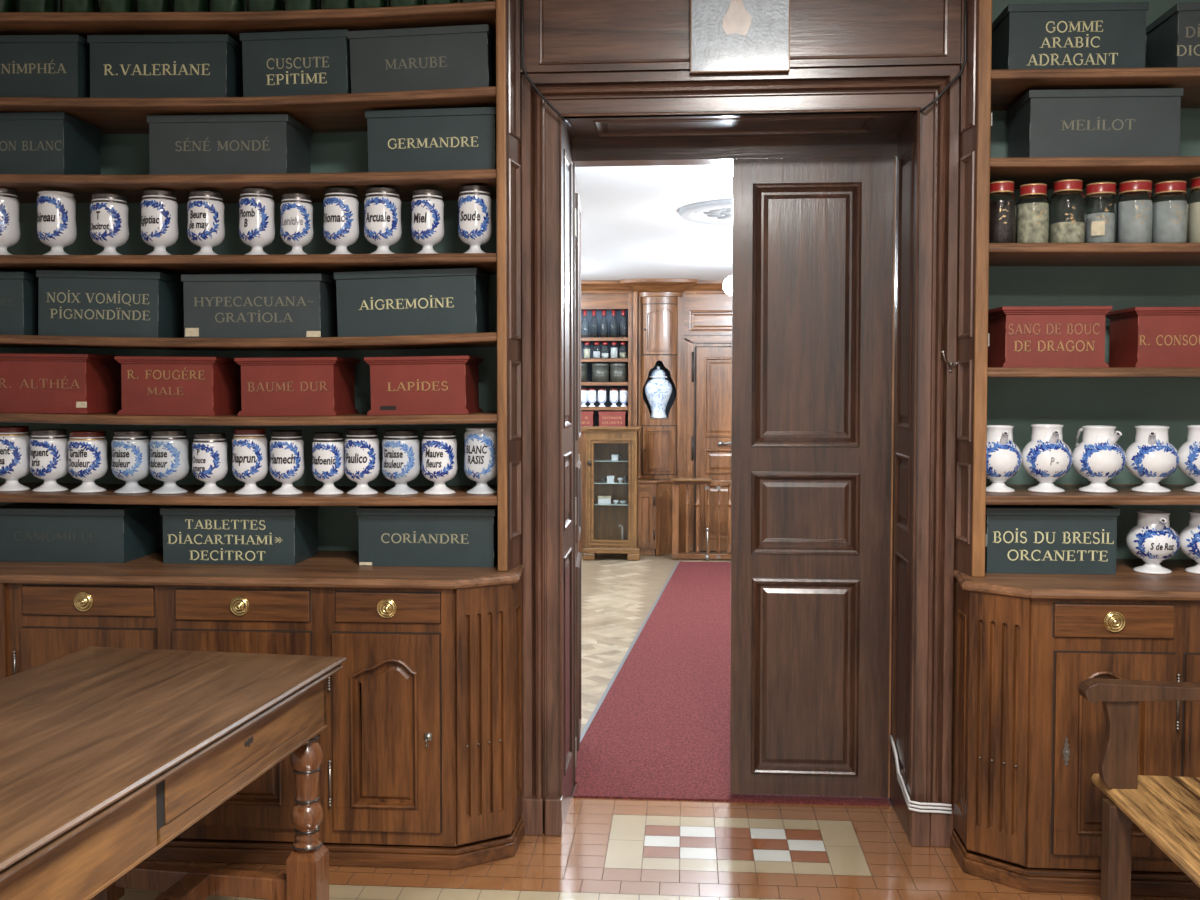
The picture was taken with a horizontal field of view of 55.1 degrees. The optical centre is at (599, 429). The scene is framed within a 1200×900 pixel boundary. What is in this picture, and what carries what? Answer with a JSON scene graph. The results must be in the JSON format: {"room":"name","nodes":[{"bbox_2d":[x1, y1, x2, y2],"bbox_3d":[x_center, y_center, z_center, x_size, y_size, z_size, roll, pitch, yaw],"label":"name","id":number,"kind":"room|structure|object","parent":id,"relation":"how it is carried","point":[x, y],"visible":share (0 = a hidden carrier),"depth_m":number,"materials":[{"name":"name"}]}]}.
{"room":"pharmacy","nodes":[
{"label":"pharmacy","id":0,"kind":"room"},
{"bbox_2d":[575,165,732,279],"bbox_3d":[0.557,-1.261,7.547,5.800,0.060,6.620,0,2,4],"label":"ceiling","id":1,"kind":"structure","parent":0,"point":[632,226],"depth_m":6.78,"materials":[{"name":"white paint"}]},
{"bbox_2d":[679,199,731,225],"bbox_3d":[0.843,-1.158,6.185,0.840,0.039,0.840,0,2,4],"label":"ceiling rose","id":2,"kind":"object","parent":1,"relation":"attached to","point":[716,212],"visible":0.25,"depth_m":6.17,"materials":[{"name":"grey paint"}]},
{"bbox_2d":[118,551,1199,899],"bbox_3d":[0.345,1.369,4.753,5.800,0.060,12.620,0,2,4],"label":"floor","id":3,"kind":"structure","parent":0,"point":[606,849],"depth_m":3.71,"materials":[{"name":"brown tile"}]},
{"bbox_2d":[0,646,346,899],"bbox_3d":[-1.275,1.053,2.287,0.791,0.761,2.066,0,2,10],"label":"table","id":4,"kind":"object","parent":3,"relation":"on","point":[108,755],"visible":1,"depth_m":2.64,"materials":[{"name":"brown wood"}]},
{"bbox_2d":[0,575,523,869],"bbox_3d":[-1.304,0.926,3.947,2.105,0.886,0.642,0,2,4],"label":"base cabinet","id":5,"kind":"object","parent":3,"relation":"on","point":[421,743],"visible":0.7,"depth_m":3.62,"materials":[{"name":"brown wood"}]},
{"bbox_2d":[0,549,524,588],"bbox_3d":[-1.302,0.468,3.932,2.120,0.030,0.630,0,2,4],"label":"countertop","id":6,"kind":"structure","parent":5,"relation":"on","point":[328,568],"depth_m":3.69,"materials":[{"name":"brown wood"}]},
{"bbox_2d":[0,503,158,562],"bbox_3d":[-1.845,0.357,4.040,0.489,0.183,0.257,0,2,4],"label":"storage box","id":7,"kind":"object","parent":6,"relation":"on","point":[29,532],"visible":0.94,"depth_m":3.92,"materials":[{"name":"grey cardboard"}]},
{"bbox_2d":[160,505,318,564],"bbox_3d":[-1.243,0.356,3.996,0.467,0.188,0.257,0,2,4],"label":"storage box","id":8,"kind":"object","parent":6,"relation":"on","point":[192,534],"visible":0.98,"depth_m":3.88,"materials":[{"name":"grey cardboard"}]},
{"bbox_2d":[0,0,507,571],"bbox_3d":[-1.323,-0.731,3.974,2.085,2.364,0.446,0,2,4],"label":"shelving unit","id":9,"kind":"object","parent":6,"relation":"on","point":[337,123],"visible":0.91,"depth_m":3.82,"materials":[{"name":"brown wood"}]},
{"bbox_2d":[0,187,20,254],"bbox_3d":[-2.053,-0.703,3.937,0.122,0.235,0.123,1,2,22],"label":"apothecary jar","id":10,"kind":"object","parent":9,"relation":"on","point":[10,233],"visible":0.87,"depth_m":3.91,"materials":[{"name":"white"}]},
{"bbox_2d":[0,426,30,490],"bbox_3d":[-2.029,0.100,3.966,0.126,0.220,0.126,1,2,20],"label":"apothecary jar","id":11,"kind":"object","parent":9,"relation":"on","point":[14,440],"visible":0.98,"depth_m":3.92,"materials":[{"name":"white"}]},
{"bbox_2d":[0,272,38,334],"bbox_3d":[-2.117,-0.431,4.030,0.357,0.214,0.257,0,2,4],"label":"storage box","id":12,"kind":"object","parent":9,"relation":"on","point":[18,290],"visible":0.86,"depth_m":3.90,"materials":[{"name":"cardboard"}]},
{"bbox_2d":[17,0,58,11],"bbox_3d":[-1.910,-1.515,3.905,0.108,0.266,0.108,0,2,4],"label":"glass jar","id":13,"kind":"object","parent":9,"relation":"on","point":[22,5],"visible":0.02,"depth_m":3.86,"materials":[{"name":"green glass"}]},
{"bbox_2d":[0,35,89,97],"bbox_3d":[-1.978,-1.217,3.989,0.490,0.220,0.257,1,2,4],"label":"storage box","id":14,"kind":"object","parent":9,"relation":"on","point":[57,66],"visible":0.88,"depth_m":3.86,"materials":[{"name":"grey cardboard"}]},
{"bbox_2d":[29,429,68,491],"bbox_3d":[-1.893,0.106,3.956,0.127,0.211,0.127,1,2,20],"label":"apothecary jar","id":15,"kind":"object","parent":9,"relation":"on","point":[48,447],"visible":1,"depth_m":3.91,"materials":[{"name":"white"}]},
{"bbox_2d":[0,112,102,174],"bbox_3d":[-2.019,-0.962,4.002,0.466,0.216,0.257,1,2,4],"label":"storage box","id":16,"kind":"object","parent":9,"relation":"on","point":[30,142],"visible":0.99,"depth_m":3.88,"materials":[{"name":"grey cardboard"}]},
{"bbox_2d":[36,191,76,254],"bbox_3d":[-1.853,-0.693,3.922,0.125,0.219,0.125,1,2,14],"label":"apothecary jar","id":17,"kind":"object","parent":9,"relation":"on","point":[56,228],"visible":0.97,"depth_m":3.88,"materials":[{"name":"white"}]},
{"bbox_2d":[0,353,121,413],"bbox_3d":[-1.962,-0.161,4.029,0.499,0.201,0.277,1,2,4],"label":"storage box","id":18,"kind":"object","parent":9,"relation":"on","point":[29,383],"visible":0.91,"depth_m":3.90,"materials":[{"name":"cardboard"}]},
{"bbox_2d":[60,0,97,11],"bbox_3d":[-1.760,-1.511,3.894,0.108,0.266,0.108,0,2,4],"label":"glass jar","id":19,"kind":"object","parent":9,"relation":"on","point":[65,5],"visible":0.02,"depth_m":3.85,"materials":[{"name":"green glass"}]},
{"bbox_2d":[67,430,107,492],"bbox_3d":[-1.757,0.109,3.946,0.128,0.208,0.129,0,2,10],"label":"apothecary jar","id":20,"kind":"object","parent":9,"relation":"on","point":[87,450],"visible":1,"depth_m":3.90,"materials":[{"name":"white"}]},
{"bbox_2d":[90,193,128,254],"bbox_3d":[-1.667,-0.688,3.909,0.124,0.213,0.124,1,2,14],"label":"apothecary jar","id":21,"kind":"object","parent":9,"relation":"on","point":[109,227],"visible":0.93,"depth_m":3.86,"materials":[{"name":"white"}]},
{"bbox_2d":[36,270,183,337],"bbox_3d":[-1.682,-0.427,3.998,0.430,0.221,0.257,2,2,4],"label":"storage box","id":22,"kind":"object","parent":9,"relation":"on","point":[70,302],"visible":0.98,"depth_m":3.88,"materials":[{"name":"cardboard"}]},
{"bbox_2d":[98,0,134,11],"bbox_3d":[-1.629,-1.507,3.885,0.108,0.266,0.108,0,2,4],"label":"glass jar","id":23,"kind":"object","parent":9,"relation":"on","point":[103,5],"visible":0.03,"depth_m":3.84,"materials":[{"name":"green glass"}]},
{"bbox_2d":[111,430,149,493],"bbox_3d":[-1.603,0.110,3.935,0.127,0.212,0.128,1,2,19],"label":"apothecary jar","id":24,"kind":"object","parent":9,"relation":"on","point":[130,463],"visible":0.99,"depth_m":3.89,"materials":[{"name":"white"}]},
{"bbox_2d":[135,0,171,11],"bbox_3d":[-1.501,-1.504,3.876,0.108,0.266,0.108,0,2,4],"label":"glass jar","id":25,"kind":"object","parent":9,"relation":"on","point":[140,5],"visible":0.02,"depth_m":3.83,"materials":[{"name":"green"}]},
{"bbox_2d":[140,189,178,254],"bbox_3d":[-1.492,-0.691,3.896,0.121,0.224,0.122,1,2,19],"label":"apothecary jar","id":26,"kind":"object","parent":9,"relation":"on","point":[159,229],"visible":0.94,"depth_m":3.85,"materials":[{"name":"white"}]},
{"bbox_2d":[87,34,242,97],"bbox_3d":[-1.464,-1.205,3.952,0.481,0.221,0.257,1,2,4],"label":"storage box","id":27,"kind":"object","parent":9,"relation":"on","point":[189,65],"visible":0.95,"depth_m":3.83,"materials":[{"name":"grey cardboard"}]},
{"bbox_2d":[149,429,189,493],"bbox_3d":[-1.469,0.109,3.925,0.128,0.214,0.129,1,2,21],"label":"apothecary jar","id":28,"kind":"object","parent":9,"relation":"on","point":[169,449],"visible":1,"depth_m":3.88,"materials":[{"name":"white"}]},
{"bbox_2d":[114,356,241,415],"bbox_3d":[-1.448,-0.150,3.991,0.350,0.197,0.277,1,2,4],"label":"storage box","id":29,"kind":"object","parent":9,"relation":"on","point":[150,385],"visible":0.94,"depth_m":3.87,"materials":[{"name":"cardboard"}]},
{"bbox_2d":[172,0,207,11],"bbox_3d":[-1.376,-1.502,3.866,0.108,0.266,0.108,0,2,4],"label":"glass jar","id":30,"kind":"object","parent":9,"relation":"on","point":[177,5],"visible":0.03,"depth_m":3.82,"materials":[{"name":"green glass"}]},
{"bbox_2d":[187,190,224,254],"bbox_3d":[-1.330,-0.688,3.884,0.122,0.220,0.123,0,2,10],"label":"apothecary jar","id":31,"kind":"object","parent":9,"relation":"on","point":[205,209],"visible":0.93,"depth_m":3.84,"materials":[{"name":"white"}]},
{"bbox_2d":[192,432,227,493],"bbox_3d":[-1.328,0.115,3.914,0.117,0.205,0.118,1,2,23],"label":"apothecary jar","id":32,"kind":"object","parent":9,"relation":"on","point":[209,450],"visible":1,"depth_m":3.87,"materials":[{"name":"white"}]},
{"bbox_2d":[208,0,245,11],"bbox_3d":[-1.252,-1.499,3.857,0.108,0.266,0.108,0,2,4],"label":"glass jar","id":33,"kind":"object","parent":9,"relation":"on","point":[213,5],"visible":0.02,"depth_m":3.81,"materials":[{"name":"green glass"}]},
{"bbox_2d":[147,114,311,174],"bbox_3d":[-1.263,-0.945,3.947,0.481,0.206,0.257,0,2,4],"label":"storage box","id":34,"kind":"object","parent":9,"relation":"on","point":[240,143],"visible":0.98,"depth_m":3.83,"materials":[{"name":"grey cardboard"}]},
{"bbox_2d":[232,428,267,494],"bbox_3d":[-1.188,0.108,3.904,0.118,0.221,0.118,1,2,14],"label":"apothecary jar","id":35,"kind":"object","parent":9,"relation":"on","point":[249,445],"visible":1,"depth_m":3.86,"materials":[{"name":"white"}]},
{"bbox_2d":[238,187,274,254],"bbox_3d":[-1.155,-0.691,3.871,0.118,0.229,0.119,1,2,21],"label":"apothecary jar","id":36,"kind":"object","parent":9,"relation":"on","point":[256,205],"visible":0.95,"depth_m":3.83,"materials":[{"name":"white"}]},
{"bbox_2d":[181,273,337,337],"bbox_3d":[-1.153,-0.415,3.960,0.479,0.214,0.257,0,2,4],"label":"storage box","id":37,"kind":"object","parent":9,"relation":"on","point":[215,305],"visible":0.98,"depth_m":3.84,"materials":[{"name":"cardboard"}]},
{"bbox_2d":[246,0,282,11],"bbox_3d":[-1.122,-1.496,3.848,0.108,0.266,0.108,0,2,4],"label":"glass jar","id":38,"kind":"object","parent":9,"relation":"on","point":[251,5],"visible":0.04,"depth_m":3.80,"materials":[{"name":"green glass"}]},
{"bbox_2d":[270,430,304,494],"bbox_3d":[-1.060,0.111,3.895,0.114,0.214,0.114,0,2,9],"label":"apothecary jar","id":39,"kind":"object","parent":9,"relation":"on","point":[286,446],"visible":1,"depth_m":3.85,"materials":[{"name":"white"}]},
{"bbox_2d":[240,29,350,96],"bbox_3d":[-0.999,-1.204,3.918,0.364,0.224,0.257,-1,2,4],"label":"storage box","id":40,"kind":"object","parent":9,"relation":"on","point":[314,62],"visible":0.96,"depth_m":3.79,"materials":[{"name":"grey cardboard"}]},
{"bbox_2d":[234,357,359,415],"bbox_3d":[-1.035,-0.147,3.961,0.348,0.194,0.277,0,2,4],"label":"storage box","id":41,"kind":"object","parent":9,"relation":"on","point":[275,386],"visible":1,"depth_m":3.84,"materials":[{"name":"cardboard"}]},
{"bbox_2d":[280,193,313,254],"bbox_3d":[-1.018,-0.680,3.862,0.109,0.210,0.109,0,2,7],"label":"apothecary jar","id":42,"kind":"object","parent":9,"relation":"on","point":[296,228],"visible":0.94,"depth_m":3.82,"materials":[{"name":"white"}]},
{"bbox_2d":[283,0,318,10],"bbox_3d":[-0.999,-1.496,3.839,0.108,0.266,0.108,0,2,4],"label":"glass jar","id":43,"kind":"object","parent":9,"relation":"on","point":[288,5],"visible":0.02,"depth_m":3.79,"materials":[{"name":"green glass"}]},
{"bbox_2d":[312,432,344,494],"bbox_3d":[-0.917,0.114,3.885,0.110,0.207,0.110,1,2,14],"label":"apothecary jar","id":44,"kind":"object","parent":9,"relation":"on","point":[328,448],"visible":1,"depth_m":3.84,"materials":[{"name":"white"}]},
{"bbox_2d":[323,187,358,253],"bbox_3d":[-0.866,-0.689,3.850,0.118,0.228,0.118,1,2,23],"label":"apothecary jar","id":45,"kind":"object","parent":9,"relation":"on","point":[340,204],"visible":0.92,"depth_m":3.80,"materials":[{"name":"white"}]},
{"bbox_2d":[344,429,379,494],"bbox_3d":[-0.801,0.108,3.876,0.118,0.218,0.118,1,2,14],"label":"apothecary jar","id":46,"kind":"object","parent":9,"relation":"on","point":[362,463],"visible":1,"depth_m":3.83,"materials":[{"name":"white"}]},
{"bbox_2d":[364,187,401,253],"bbox_3d":[-0.725,-0.687,3.840,0.125,0.226,0.125,0,2,10],"label":"apothecary jar","id":47,"kind":"object","parent":9,"relation":"on","point":[382,205],"visible":0.95,"depth_m":3.79,"materials":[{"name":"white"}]},
{"bbox_2d":[382,429,419,494],"bbox_3d":[-0.669,0.109,3.866,0.128,0.214,0.128,1,2,20],"label":"apothecary jar","id":48,"kind":"object","parent":9,"relation":"on","point":[400,447],"visible":1,"depth_m":3.82,"materials":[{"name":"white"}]},
{"bbox_2d":[334,268,489,336],"bbox_3d":[-0.632,-0.422,3.921,0.478,0.216,0.257,-1,2,4],"label":"storage box","id":49,"kind":"object","parent":9,"relation":"on","point":[449,300],"visible":1,"depth_m":3.80,"materials":[{"name":"cardboard"}]},
{"bbox_2d":[347,24,495,92],"bbox_3d":[-0.584,-1.208,3.887,0.469,0.217,0.257,-1,2,4],"label":"storage box","id":50,"kind":"object","parent":9,"relation":"on","point":[462,56],"visible":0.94,"depth_m":3.77,"materials":[{"name":"grey cardboard"}]},
{"bbox_2d":[364,356,483,414],"bbox_3d":[-0.594,-0.149,3.929,0.351,0.192,0.277,-1,2,4],"label":"storage box","id":51,"kind":"object","parent":9,"relation":"on","point":[412,385],"visible":1,"depth_m":3.81,"materials":[{"name":"cardboard"}]},
{"bbox_2d":[411,189,443,253],"bbox_3d":[-0.574,-0.683,3.829,0.110,0.218,0.111,1,2,23],"label":"apothecary jar","id":52,"kind":"object","parent":9,"relation":"on","point":[427,205],"visible":0.94,"depth_m":3.79,"materials":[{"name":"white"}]},
{"bbox_2d":[365,107,495,171],"bbox_3d":[-0.546,-0.948,3.894,0.434,0.212,0.257,-1,2,4],"label":"storage box","id":53,"kind":"object","parent":9,"relation":"on","point":[438,139],"visible":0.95,"depth_m":3.77,"materials":[{"name":"grey cardboard"}]},
{"bbox_2d":[421,429,457,494],"bbox_3d":[-0.538,0.108,3.856,0.120,0.214,0.121,1,2,13],"label":"apothecary jar","id":54,"kind":"object","parent":9,"relation":"on","point":[439,466],"visible":1,"depth_m":3.81,"materials":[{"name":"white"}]},
{"bbox_2d":[458,185,491,252],"bbox_3d":[-0.415,-0.688,3.817,0.113,0.229,0.113,1,2,14],"label":"apothecary jar","id":55,"kind":"object","parent":9,"relation":"on","point":[474,201],"visible":0.92,"depth_m":3.77,"materials":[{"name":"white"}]},
{"bbox_2d":[464,427,496,493],"bbox_3d":[-0.396,0.104,3.846,0.118,0.219,0.118,1,2,17],"label":"apothecary jar","id":56,"kind":"object","parent":9,"relation":"on","point":[480,443],"visible":0.98,"depth_m":3.80,"materials":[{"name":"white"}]},
{"bbox_2d":[356,506,497,566],"bbox_3d":[-0.571,0.355,3.946,0.467,0.193,0.257,0,2,4],"label":"storage box","id":57,"kind":"object","parent":6,"relation":"on","point":[436,536],"visible":0.94,"depth_m":3.82,"materials":[{"name":"grey cardboard"}]},
{"bbox_2d":[506,0,521,570],"bbox_3d":[-0.284,-0.723,3.764,0.018,2.364,0.166,0,2,13],"label":"panelling","id":58,"kind":"object","parent":6,"relation":"on","point":[513,11],"visible":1,"depth_m":3.79,"materials":[{"name":"brown wood"}]},
{"bbox_2d":[578,280,638,552],"bbox_3d":[-0.415,-0.115,10.562,1.526,2.458,0.400,0,2,4],"label":"bookcase","id":59,"kind":"object","parent":3,"relation":"on","point":[597,295],"visible":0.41,"depth_m":10.41,"materials":[{"name":"brown wood"}]},
{"bbox_2d":[598,411,626,425],"bbox_3d":[0.117,-0.095,10.564,0.250,0.139,0.212,0,2,4],"label":"storage box","id":60,"kind":"object","parent":59,"relation":"on","point":[606,418],"visible":1,"depth_m":10.46,"materials":[{"name":"cardboard"}]},
{"bbox_2d":[582,426,641,560],"bbox_3d":[0.105,0.555,10.081,0.509,1.157,0.275,0,2,4],"label":"display cabinet","id":61,"kind":"object","parent":3,"relation":"on","point":[611,451],"visible":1,"depth_m":9.98,"materials":[{"name":"brown wood"}]},
{"bbox_2d":[638,478,684,555],"bbox_3d":[0.565,0.785,10.424,0.446,0.671,0.440,0,2,4],"label":"base cabinet","id":62,"kind":"object","parent":3,"relation":"on","point":[654,495],"visible":0.82,"depth_m":10.24,"materials":[{"name":"brown wood"}]},
{"bbox_2d":[620,279,697,478],"bbox_3d":[0.535,-0.446,10.414,0.692,1.785,0.470,0,2,4],"label":"column","id":63,"kind":"structure","parent":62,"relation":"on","point":[659,299],"depth_m":10.34,"materials":[{"name":"brown wood"}]},
{"bbox_2d":[644,366,671,417],"bbox_3d":[0.529,-0.337,10.438,0.254,0.471,0.256,0,2,4],"label":"vase","id":64,"kind":"object","parent":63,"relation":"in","point":[658,390],"visible":1,"depth_m":10.37,"materials":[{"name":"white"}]},
{"bbox_2d":[671,478,730,560],"bbox_3d":[1.296,0.784,9.944,1.360,0.710,0.150,0,2,4],"label":"wooden barrier","id":65,"kind":"object","parent":3,"relation":"on","point":[675,487],"visible":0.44,"depth_m":9.98,"materials":[{"name":"brown wood"}]},
{"bbox_2d":[680,280,731,551],"bbox_3d":[1.851,-0.112,10.471,2.242,2.460,0.370,0,2,4],"label":"panelling","id":66,"kind":"object","parent":3,"relation":"on","point":[705,307],"visible":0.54,"depth_m":10.41,"materials":[{"name":"brown wood"}]},
{"bbox_2d":[692,347,731,550],"bbox_3d":[1.162,0.185,10.416,0.663,1.851,0.092,0,2,4],"label":"door","id":67,"kind":"structure","parent":66,"relation":"attached to","point":[714,364],"depth_m":10.44,"materials":[{"name":"brown wood"}]},
{"bbox_2d":[574,561,889,805],"bbox_3d":[0.906,1.248,7.013,1.378,0.010,5.779,0,2,8],"label":"carpet runner","id":68,"kind":"object","parent":3,"relation":"on","point":[659,729],"visible":0.37,"depth_m":5.33,"materials":[{"name":"red carpet"}]},
{"bbox_2d":[520,65,959,846],"bbox_3d":[0.450,0.097,3.814,1.438,2.553,0.064,0,2,4],"label":"door surround","id":69,"kind":"object","parent":3,"relation":"on","point":[876,86],"visible":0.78,"depth_m":3.79,"materials":[{"name":"brown wood"}]},
{"bbox_2d":[521,0,570,126],"bbox_3d":[-0.179,-1.303,3.847,0.151,0.571,0.160,0,2,4],"label":"cable","id":70,"kind":"object","parent":69,"relation":"attached to","point":[522,1],"visible":1,"depth_m":3.78,"materials":[{"name":"black plastic"}]},
{"bbox_2d":[520,0,960,73],"bbox_3d":[0.450,-1.553,3.755,1.430,0.745,0.026,0,2,4],"label":"panel","id":71,"kind":"object","parent":69,"relation":"on","point":[561,36],"visible":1,"depth_m":3.78,"materials":[{"name":"brown wood"}]},
{"bbox_2d":[690,0,789,73],"bbox_3d":[0.455,-1.395,3.731,0.321,0.468,0.018,0,2,4],"label":"painting","id":72,"kind":"object","parent":71,"relation":"attached to","point":[727,36],"visible":1,"depth_m":3.73,"materials":[{"name":"paint"}]},
{"bbox_2d":[913,0,966,116],"bbox_3d":[1.079,-1.284,3.702,0.182,0.518,0.082,2,3,41],"label":"cable","id":73,"kind":"object","parent":69,"relation":"attached to","point":[965,1],"visible":0.98,"depth_m":3.67,"materials":[{"name":"black plastic"}]},
{"bbox_2d":[950,577,1199,896],"bbox_3d":[1.824,0.935,3.708,1.357,0.886,0.661,0,2,4],"label":"base cabinet","id":74,"kind":"object","parent":3,"relation":"on","point":[1027,745],"visible":0.82,"depth_m":3.43,"materials":[{"name":"brown wood"}]},
{"bbox_2d":[953,559,1199,600],"bbox_3d":[1.818,0.478,3.688,1.381,0.030,0.660,0,2,4],"label":"countertop","id":75,"kind":"structure","parent":74,"relation":"on","point":[1126,584],"depth_m":3.50,"materials":[{"name":"brown wood"}]},
{"bbox_2d":[954,0,978,576],"bbox_3d":[1.170,-0.719,3.658,0.018,2.364,0.165,0,2,-2],"label":"panelling","id":76,"kind":"object","parent":75,"relation":"on","point":[966,218],"visible":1,"depth_m":3.68,"materials":[{"name":"brown wood"}]},
{"bbox_2d":[985,505,1119,573],"bbox_3d":[1.452,0.352,3.798,0.415,0.211,0.257,0,2,4],"label":"storage box","id":77,"kind":"object","parent":75,"relation":"on","point":[1034,539],"visible":0.94,"depth_m":3.68,"materials":[{"name":"grey cardboard"}]},
{"bbox_2d":[972,0,1199,576],"bbox_3d":[1.855,-0.722,3.740,1.342,2.364,0.446,0,2,4],"label":"shelving unit","id":78,"kind":"object","parent":75,"relation":"on","point":[1120,276],"visible":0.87,"depth_m":3.87,"materials":[{"name":"brown wood"}]},
{"bbox_2d":[989,181,1016,242],"bbox_3d":[1.285,-0.687,3.682,0.093,0.203,0.094,0,2,4],"label":"glass jar","id":79,"kind":"object","parent":78,"relation":"on","point":[1003,203],"visible":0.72,"depth_m":3.64,"materials":[{"name":"white"}]},
{"bbox_2d":[986,425,1021,492],"bbox_3d":[1.297,0.096,3.741,0.143,0.214,0.143,2,3,43],"label":"jar","id":80,"kind":"object","parent":78,"relation":"on","point":[1003,456],"visible":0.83,"depth_m":3.69,"materials":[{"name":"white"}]},
{"bbox_2d":[1016,183,1049,242],"bbox_3d":[1.383,-0.681,3.675,0.102,0.194,0.103,0,2,4],"label":"glass jar","id":81,"kind":"object","parent":78,"relation":"on","point":[1033,206],"visible":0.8,"depth_m":3.63,"materials":[{"name":"white"}]},
{"bbox_2d":[1021,424,1072,492],"bbox_3d":[1.449,0.093,3.730,0.158,0.217,0.158,-2,3,-39],"label":"jar","id":82,"kind":"object","parent":78,"relation":"on","point":[1046,458],"visible":1,"depth_m":3.68,"materials":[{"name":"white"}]},
{"bbox_2d":[988,306,1112,366],"bbox_3d":[1.454,-0.297,3.772,0.339,0.193,0.277,0,2,4],"label":"storage box","id":83,"kind":"object","parent":78,"relation":"on","point":[1019,336],"visible":0.99,"depth_m":3.65,"materials":[{"name":"cardboard"}]},
{"bbox_2d":[1050,179,1086,242],"bbox_3d":[1.491,-0.686,3.667,0.111,0.206,0.112,0,2,4],"label":"glass jar","id":84,"kind":"object","parent":78,"relation":"on","point":[1068,204],"visible":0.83,"depth_m":3.62,"materials":[{"name":"white"}]},
{"bbox_2d":[991,2,1148,69],"bbox_3d":[1.507,-1.230,3.733,0.430,0.219,0.257,1,2,4],"label":"storage box","id":85,"kind":"object","parent":78,"relation":"on","point":[1103,34],"visible":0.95,"depth_m":3.61,"materials":[{"name":"grey cardboard"}]},
{"bbox_2d":[1007,88,1183,157],"bbox_3d":[1.595,-0.960,3.737,0.470,0.222,0.257,1,2,4],"label":"storage box","id":86,"kind":"object","parent":78,"relation":"on","point":[1068,122],"visible":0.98,"depth_m":3.62,"materials":[{"name":"grey cardboard"}]},
{"bbox_2d":[1072,426,1125,492],"bbox_3d":[1.612,0.096,3.718,0.163,0.211,0.163,1,3,30],"label":"jar","id":87,"kind":"object","parent":78,"relation":"on","point":[1098,458],"visible":0.99,"depth_m":3.67,"materials":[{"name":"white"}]},
{"bbox_2d":[1086,182,1115,242],"bbox_3d":[1.593,-0.680,3.656,0.090,0.197,0.098,0,2,4],"label":"glass jar","id":88,"kind":"object","parent":78,"relation":"on","point":[1101,202],"visible":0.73,"depth_m":3.62,"materials":[{"name":"white"}]},
{"bbox_2d":[1116,180,1153,242],"bbox_3d":[1.699,-0.682,3.651,0.107,0.202,0.108,0,2,4],"label":"glass jar","id":89,"kind":"object","parent":78,"relation":"on","point":[1135,203],"visible":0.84,"depth_m":3.61,"materials":[{"name":"white"}]},
{"bbox_2d":[1105,307,1199,366],"bbox_3d":[1.880,-0.294,3.741,0.376,0.190,0.277,0,2,4],"label":"storage box","id":90,"kind":"object","parent":78,"relation":"on","point":[1139,336],"visible":0.96,"depth_m":3.63,"materials":[{"name":"cardboard"}]},
{"bbox_2d":[1125,426,1179,492],"bbox_3d":[1.777,0.095,3.706,0.162,0.210,0.162,-1,2,-15],"label":"jar","id":91,"kind":"object","parent":78,"relation":"on","point":[1151,458],"visible":1,"depth_m":3.66,"materials":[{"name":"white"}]},
{"bbox_2d":[1153,180,1188,242],"bbox_3d":[1.806,-0.680,3.644,0.105,0.200,0.106,0,2,4],"label":"glass jar","id":92,"kind":"object","parent":78,"relation":"on","point":[1171,204],"visible":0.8,"depth_m":3.60,"materials":[{"name":"white"}]},
{"bbox_2d":[1146,2,1199,67],"bbox_3d":[2.007,-1.224,3.696,0.403,0.214,0.257,0,2,4],"label":"storage box","id":93,"kind":"object","parent":78,"relation":"on","point":[1173,39],"visible":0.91,"depth_m":3.60,"materials":[{"name":"grey cardboard"}]},
{"bbox_2d":[1178,425,1199,492],"bbox_3d":[1.940,0.094,3.694,0.162,0.212,0.162,-1,3,-33],"label":"jar","id":94,"kind":"object","parent":78,"relation":"on","point":[1189,452],"visible":0.95,"depth_m":3.67,"materials":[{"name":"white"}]},
{"bbox_2d":[1188,177,1199,242],"bbox_3d":[1.917,-0.686,3.635,0.108,0.215,0.109,0,2,4],"label":"glass jar","id":95,"kind":"object","parent":78,"relation":"on","point":[1194,197],"visible":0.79,"depth_m":3.62,"materials":[{"name":"white"}]},
{"bbox_2d":[1126,510,1180,573],"bbox_3d":[1.786,0.363,3.715,0.159,0.194,0.159,-2,3,-38],"label":"jar","id":96,"kind":"object","parent":75,"relation":"on","point":[1152,540],"visible":1,"depth_m":3.67,"materials":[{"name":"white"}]},
{"bbox_2d":[1179,510,1199,573],"bbox_3d":[1.949,0.363,3.703,0.158,0.196,0.158,-1,3,-32],"label":"jar","id":97,"kind":"object","parent":75,"relation":"on","point":[1189,536],"visible":0.96,"depth_m":3.68,"materials":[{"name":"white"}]},
{"bbox_2d":[1078,678,1199,899],"bbox_3d":[1.526,0.922,2.322,0.594,1.020,1.692,0,2,4],"label":"bench","id":98,"kind":"object","parent":3,"relation":"on","point":[1166,809],"visible":1,"depth_m":3.02,"materials":[{"name":"brown wood"}]},
{"bbox_3d":[0.103,-0.291,4.196,4.910,3.300,0.120,0,2,4],"label":"wall","id":99,"kind":"structure","parent":0,"visible":0},
{"bbox_2d":[557,106,921,838],"bbox_3d":[0.468,0.135,4.051,1.190,2.460,0.468,0,2,4],"label":"lining","id":100,"kind":"object","parent":99,"relation":"attached to","point":[643,140],"visible":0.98,"depth_m":4.01,"materials":[{"name":"brown wood"}]},
{"bbox_2d":[573,164,580,784],"bbox_3d":[-0.106,0.169,4.550,0.056,2.309,0.566,0,2,0],"label":"door","id":101,"kind":"structure","parent":100,"relation":"attached to","point":[576,201],"depth_m":4.34,"materials":[{"name":"brown wood"}]},
{"bbox_2d":[730,157,895,797],"bbox_3d":[0.767,0.185,4.169,0.577,2.311,0.056,0,2,4],"label":"door","id":102,"kind":"structure","parent":100,"relation":"attached to","point":[813,239],"depth_m":4.16,"materials":[{"name":"brown wood"}]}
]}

